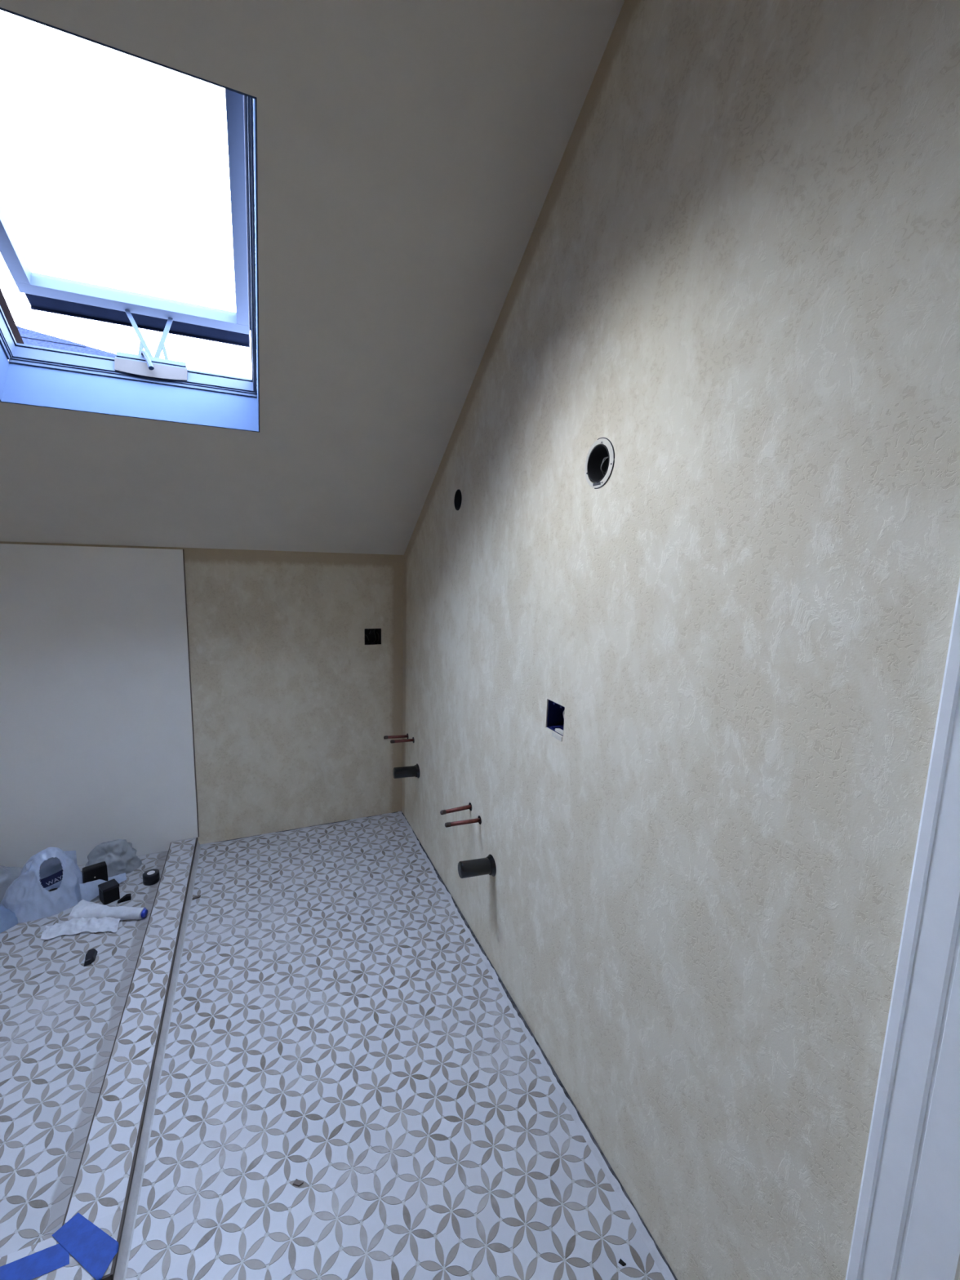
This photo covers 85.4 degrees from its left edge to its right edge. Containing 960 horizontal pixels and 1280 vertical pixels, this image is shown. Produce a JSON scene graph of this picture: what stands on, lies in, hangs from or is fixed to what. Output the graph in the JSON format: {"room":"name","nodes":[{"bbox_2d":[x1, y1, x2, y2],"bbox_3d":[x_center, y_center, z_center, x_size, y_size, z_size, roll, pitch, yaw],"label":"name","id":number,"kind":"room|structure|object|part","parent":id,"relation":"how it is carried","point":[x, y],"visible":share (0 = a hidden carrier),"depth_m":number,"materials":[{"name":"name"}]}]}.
{"room":"building under construction","nodes":[
{"label":"building under construction","id":0,"kind":"room"},
{"bbox_2d":[0,541,404,844],"bbox_3d":[-1.665,0.358,2.705,2.550,1.703,0.140,-2,9,-23],"label":"wall","id":1,"kind":"structure","parent":0,"point":[293,712],"depth_m":2.89,"materials":[{"name":"paint"}]},
{"bbox_2d":[0,543,199,867],"bbox_3d":[-2.100,0.350,2.428,1.328,1.574,0.012,-2,9,-23],"label":"wall panel","id":2,"kind":"object","parent":1,"relation":"attached to","point":[97,737],"visible":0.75,"depth_m":2.51,"materials":[{"name":"white paint"}]},
{"bbox_2d":[364,628,381,644],"bbox_3d":[-0.637,-0.025,3.059,0.096,0.093,0.068,-2,9,-23],"label":"outlet box","id":3,"kind":"object","parent":1,"relation":"attached to","point":[372,636],"visible":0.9,"depth_m":3.08,"materials":[{"name":"black plastic"}]},
{"bbox_2d":[0,0,624,555],"bbox_3d":[-0.736,-0.969,0.641,2.700,1.676,4.050,-2,9,-23],"label":"ceiling","id":4,"kind":"structure","parent":0,"point":[408,154],"depth_m":1.59,"materials":[{"name":"white paint"}]},
{"bbox_2d":[0,88,257,397],"bbox_3d":[-1.128,-1.251,1.614,0.855,0.746,1.036,-2,9,-23],"label":"window","id":5,"kind":"structure","parent":4,"relation":"attached to","point":[45,293],"depth_m":1.92,"materials":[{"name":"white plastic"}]},
{"bbox_2d":[4,352,257,398],"bbox_3d":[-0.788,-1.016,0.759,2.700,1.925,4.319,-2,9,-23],"label":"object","id":6,"kind":"object","parent":5,"relation":"attached to","point":[4,353],"visible":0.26,"depth_m":1.93,"materials":[{"name":"grey"}]},
{"bbox_3d":[-1.298,-1.163,1.981,0.114,0.189,0.015,4,9,15],"label":"opener arm","id":7,"kind":"part","parent":5,"relation":"part of","materials":[{"name":"white metal"}]},
{"bbox_3d":[-1.244,-1.046,1.943,0.079,0.079,0.018,8,10,35],"label":"crank handle","id":8,"kind":"part","parent":5,"relation":"part of","materials":[{"name":"white plastic"}]},
{"bbox_3d":[-1.249,-1.058,1.983,0.234,0.038,0.039,-2,9,-23],"label":"opener plate","id":9,"kind":"part","parent":5,"relation":"part of","materials":[{"name":"white plastic"}]},
{"bbox_3d":[-1.225,-1.166,2.013,0.016,0.188,0.093,4,9,15],"label":"opener arm","id":10,"kind":"part","parent":5,"relation":"part of","materials":[{"name":"white metal"}]},
{"bbox_2d":[0,811,677,1279],"bbox_3d":[-0.839,1.419,1.008,2.450,0.051,3.900,-2,9,-23],"label":"floor","id":11,"kind":"structure","parent":0,"point":[339,1026],"depth_m":1.53,"materials":[{"name":"tile"}]},
{"bbox_2d":[0,904,17,933],"bbox_3d":[-2.033,1.148,2.138,0.215,0.084,0.159,-2,9,-23],"label":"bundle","id":12,"kind":"object","parent":11,"relation":"on","point":[8,919],"visible":0.9,"depth_m":2.15,"materials":[{"name":"plastic"}]},
{"bbox_2d":[0,865,22,903],"bbox_3d":[-2.194,1.073,2.327,0.388,0.168,0.226,-2,9,-23],"label":"plastic sheet","id":13,"kind":"object","parent":11,"relation":"on","point":[7,874],"visible":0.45,"depth_m":2.33,"materials":[{"name":"plastic"}]},
{"bbox_2d":[0,847,126,923],"bbox_3d":[-1.863,1.048,2.313,0.453,0.240,0.239,-2,9,-23],"label":"shopping bag","id":14,"kind":"object","parent":11,"relation":"on","point":[28,896],"visible":0.95,"depth_m":2.27,"materials":[{"name":"white plastic"}]},
{"bbox_2d":[84,948,97,966],"bbox_3d":[-1.500,1.218,2.002,0.037,0.017,0.083,-2,9,-23],"label":"clip","id":15,"kind":"object","parent":11,"relation":"on","point":[91,956],"visible":1,"depth_m":1.99,"materials":[{"name":"black plastic"}]},
{"bbox_2d":[40,899,147,939],"bbox_3d":[-1.614,1.160,2.197,0.371,0.066,0.181,0,9,-12],"label":"tube","id":16,"kind":"object","parent":11,"relation":"on","point":[86,916],"visible":1,"depth_m":2.18,"materials":[{"name":"white plastic"}]},
{"bbox_2d":[81,861,107,883],"bbox_3d":[-1.767,1.098,2.390,0.090,0.125,0.054,-6,12,-43],"label":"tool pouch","id":17,"kind":"object","parent":11,"relation":"on","point":[97,871],"visible":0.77,"depth_m":2.37,"materials":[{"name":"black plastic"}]},
{"bbox_2d":[0,837,199,1279],"bbox_3d":[-1.749,1.266,1.695,1.336,0.099,1.886,-2,9,-23],"label":"curb","id":18,"kind":"object","parent":11,"relation":"on","point":[105,1189],"visible":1,"depth_m":1.48,"materials":[{"name":"tile"}]},
{"bbox_2d":[0,1243,69,1279],"bbox_3d":[-1.106,1.332,1.033,0.484,0.001,0.050,-2,9,-23],"label":"tape strip","id":19,"kind":"object","parent":18,"relation":"on","point":[42,1262],"visible":1,"depth_m":1.10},
{"bbox_2d":[51,1212,119,1279],"bbox_3d":[-0.858,1.330,1.142,0.173,0.016,0.057,6,9,25],"label":"tape strip","id":20,"kind":"object","parent":18,"relation":"on","point":[94,1249],"visible":1,"depth_m":1.14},
{"bbox_2d":[97,878,119,904],"bbox_3d":[-1.669,1.134,2.340,0.064,0.074,0.064,8,11,37],"label":"tool case","id":21,"kind":"object","parent":11,"relation":"on","point":[108,891],"visible":0.96,"depth_m":2.32,"materials":[{"name":"black plastic"}]},
{"bbox_3d":[-1.668,1.103,2.335,0.064,0.012,0.064,8,11,37],"label":"case lid","id":22,"kind":"part","parent":21,"relation":"part of","materials":[{"name":"black plastic"}]},
{"bbox_2d":[84,839,142,877],"bbox_3d":[-1.805,1.059,2.542,0.243,0.154,0.172,-2,9,-23],"label":"clear bag","id":23,"kind":"object","parent":11,"relation":"on","point":[119,855],"visible":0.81,"depth_m":2.52,"materials":[{"name":"clear plastic"}]},
{"bbox_2d":[117,893,131,903],"bbox_3d":[-1.601,1.162,2.340,0.051,0.023,0.022,-4,10,-32],"label":"wedge","id":24,"kind":"object","parent":11,"relation":"on","point":[126,897],"visible":1,"depth_m":2.34,"materials":[{"name":"black plastic"}]},
{"bbox_2d":[142,868,159,885],"bbox_3d":[-1.568,1.131,2.480,0.068,0.046,0.068,-2,9,-23],"label":"tape roll","id":25,"kind":"object","parent":11,"relation":"on","point":[151,877],"visible":1,"depth_m":2.46,"materials":[{"name":"black plastic"}]},
{"bbox_2d":[192,894,200,899],"bbox_3d":[-1.294,1.175,2.374,0.035,0.006,0.014,-4,10,-35],"label":"chip","id":26,"kind":"object","parent":11,"relation":"on","point":[199,895],"visible":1,"depth_m":2.37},
{"bbox_2d":[292,1178,303,1186],"bbox_3d":[-0.455,1.360,1.301,0.023,0.003,0.013,5,9,19],"label":"scrap","id":27,"kind":"object","parent":11,"relation":"on","point":[298,1183],"visible":1,"depth_m":1.30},
{"bbox_2d":[618,1258,626,1266],"bbox_3d":[0.320,1.402,1.169,0.015,0.003,0.008,9,11,40],"label":"scrap","id":28,"kind":"object","parent":11,"relation":"on","point":[621,1262],"visible":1,"depth_m":1.17,"materials":[{"name":"black plastic"}]},
{"bbox_2d":[401,0,959,1279],"bbox_3d":[0.372,-0.208,1.355,0.150,3.336,4.040,-2,9,-23],"label":"wall","id":29,"kind":"structure","parent":0,"point":[738,273],"depth_m":1.00,"materials":[{"name":"paint"}]},
{"bbox_2d":[383,733,408,738],"bbox_3d":[-0.474,0.571,3.054,0.183,0.035,0.035,-2,9,-23],"label":"stub","id":30,"kind":"object","parent":29,"relation":"attached to","point":[406,735],"visible":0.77,"depth_m":3.04,"materials":[{"name":"orange metal"}]},
{"bbox_2d":[390,737,414,743],"bbox_3d":[-0.422,0.571,2.943,0.174,0.035,0.035,-2,9,-23],"label":"stub","id":31,"kind":"object","parent":29,"relation":"attached to","point":[392,741],"visible":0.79,"depth_m":2.93,"materials":[{"name":"orange metal"}]},
{"bbox_2d":[392,763,419,778],"bbox_3d":[-0.388,0.732,2.883,0.182,0.081,0.081,-2,9,-23],"label":"stub","id":32,"kind":"object","parent":29,"relation":"attached to","point":[411,771],"visible":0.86,"depth_m":2.85,"materials":[{"name":"black plastic"}]},
{"bbox_2d":[440,802,471,814],"bbox_3d":[-0.083,0.704,2.172,0.174,0.035,0.035,-2,9,-23],"label":"stub","id":33,"kind":"object","parent":29,"relation":"attached to","point":[469,806],"visible":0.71,"depth_m":2.16,"materials":[{"name":"orange metal"}]},
{"bbox_2d":[453,488,462,510],"bbox_3d":[-0.060,-0.597,2.224,0.076,0.087,0.087,-2,9,-23],"label":"box","id":34,"kind":"object","parent":29,"relation":"attached to","point":[458,496],"visible":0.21,"depth_m":2.25,"materials":[{"name":"black plastic"}]},
{"bbox_2d":[444,815,481,827],"bbox_3d":[-0.051,0.730,2.081,0.189,0.035,0.035,-2,9,-23],"label":"stub","id":35,"kind":"object","parent":29,"relation":"attached to","point":[478,820],"visible":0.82,"depth_m":2.07,"materials":[{"name":"orange metal"}]},
{"bbox_2d":[457,853,496,878],"bbox_3d":[0.007,0.870,1.989,0.179,0.081,0.081,-2,9,-23],"label":"stub","id":36,"kind":"object","parent":29,"relation":"attached to","point":[482,866],"visible":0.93,"depth_m":1.96,"materials":[{"name":"black plastic"}]},
{"bbox_2d":[546,699,564,742],"bbox_3d":[0.255,0.237,1.561,0.074,0.104,0.096,-2,9,-23],"label":"outlet box","id":37,"kind":"object","parent":29,"relation":"attached to","point":[555,722],"visible":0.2,"depth_m":1.59,"materials":[{"name":"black plastic"}]},
{"bbox_2d":[584,437,614,488],"bbox_3d":[0.334,-0.446,1.325,0.077,0.124,0.122,-2,9,-23],"label":"box","id":38,"kind":"object","parent":29,"relation":"attached to","point":[600,464],"visible":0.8,"depth_m":1.34,"materials":[{"name":"black plastic"}]},
{"bbox_2d":[845,578,959,1279],"bbox_3d":[0.602,0.388,0.654,0.022,2.177,0.117,-2,9,-23],"label":"trim","id":39,"kind":"structure","parent":29,"relation":"attached to","point":[907,1224],"depth_m":0.68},
{"label":"outside","id":40,"kind":"structure","parent":0,"visible":0},
{"bbox_2d":[16,325,116,357],"bbox_3d":[-4.439,-1.075,9.825,17.937,8.092,3.956,-2,9,-23],"label":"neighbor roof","id":41,"kind":"structure","parent":40,"point":[30,337],"depth_m":8.00,"materials":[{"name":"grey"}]}
]}

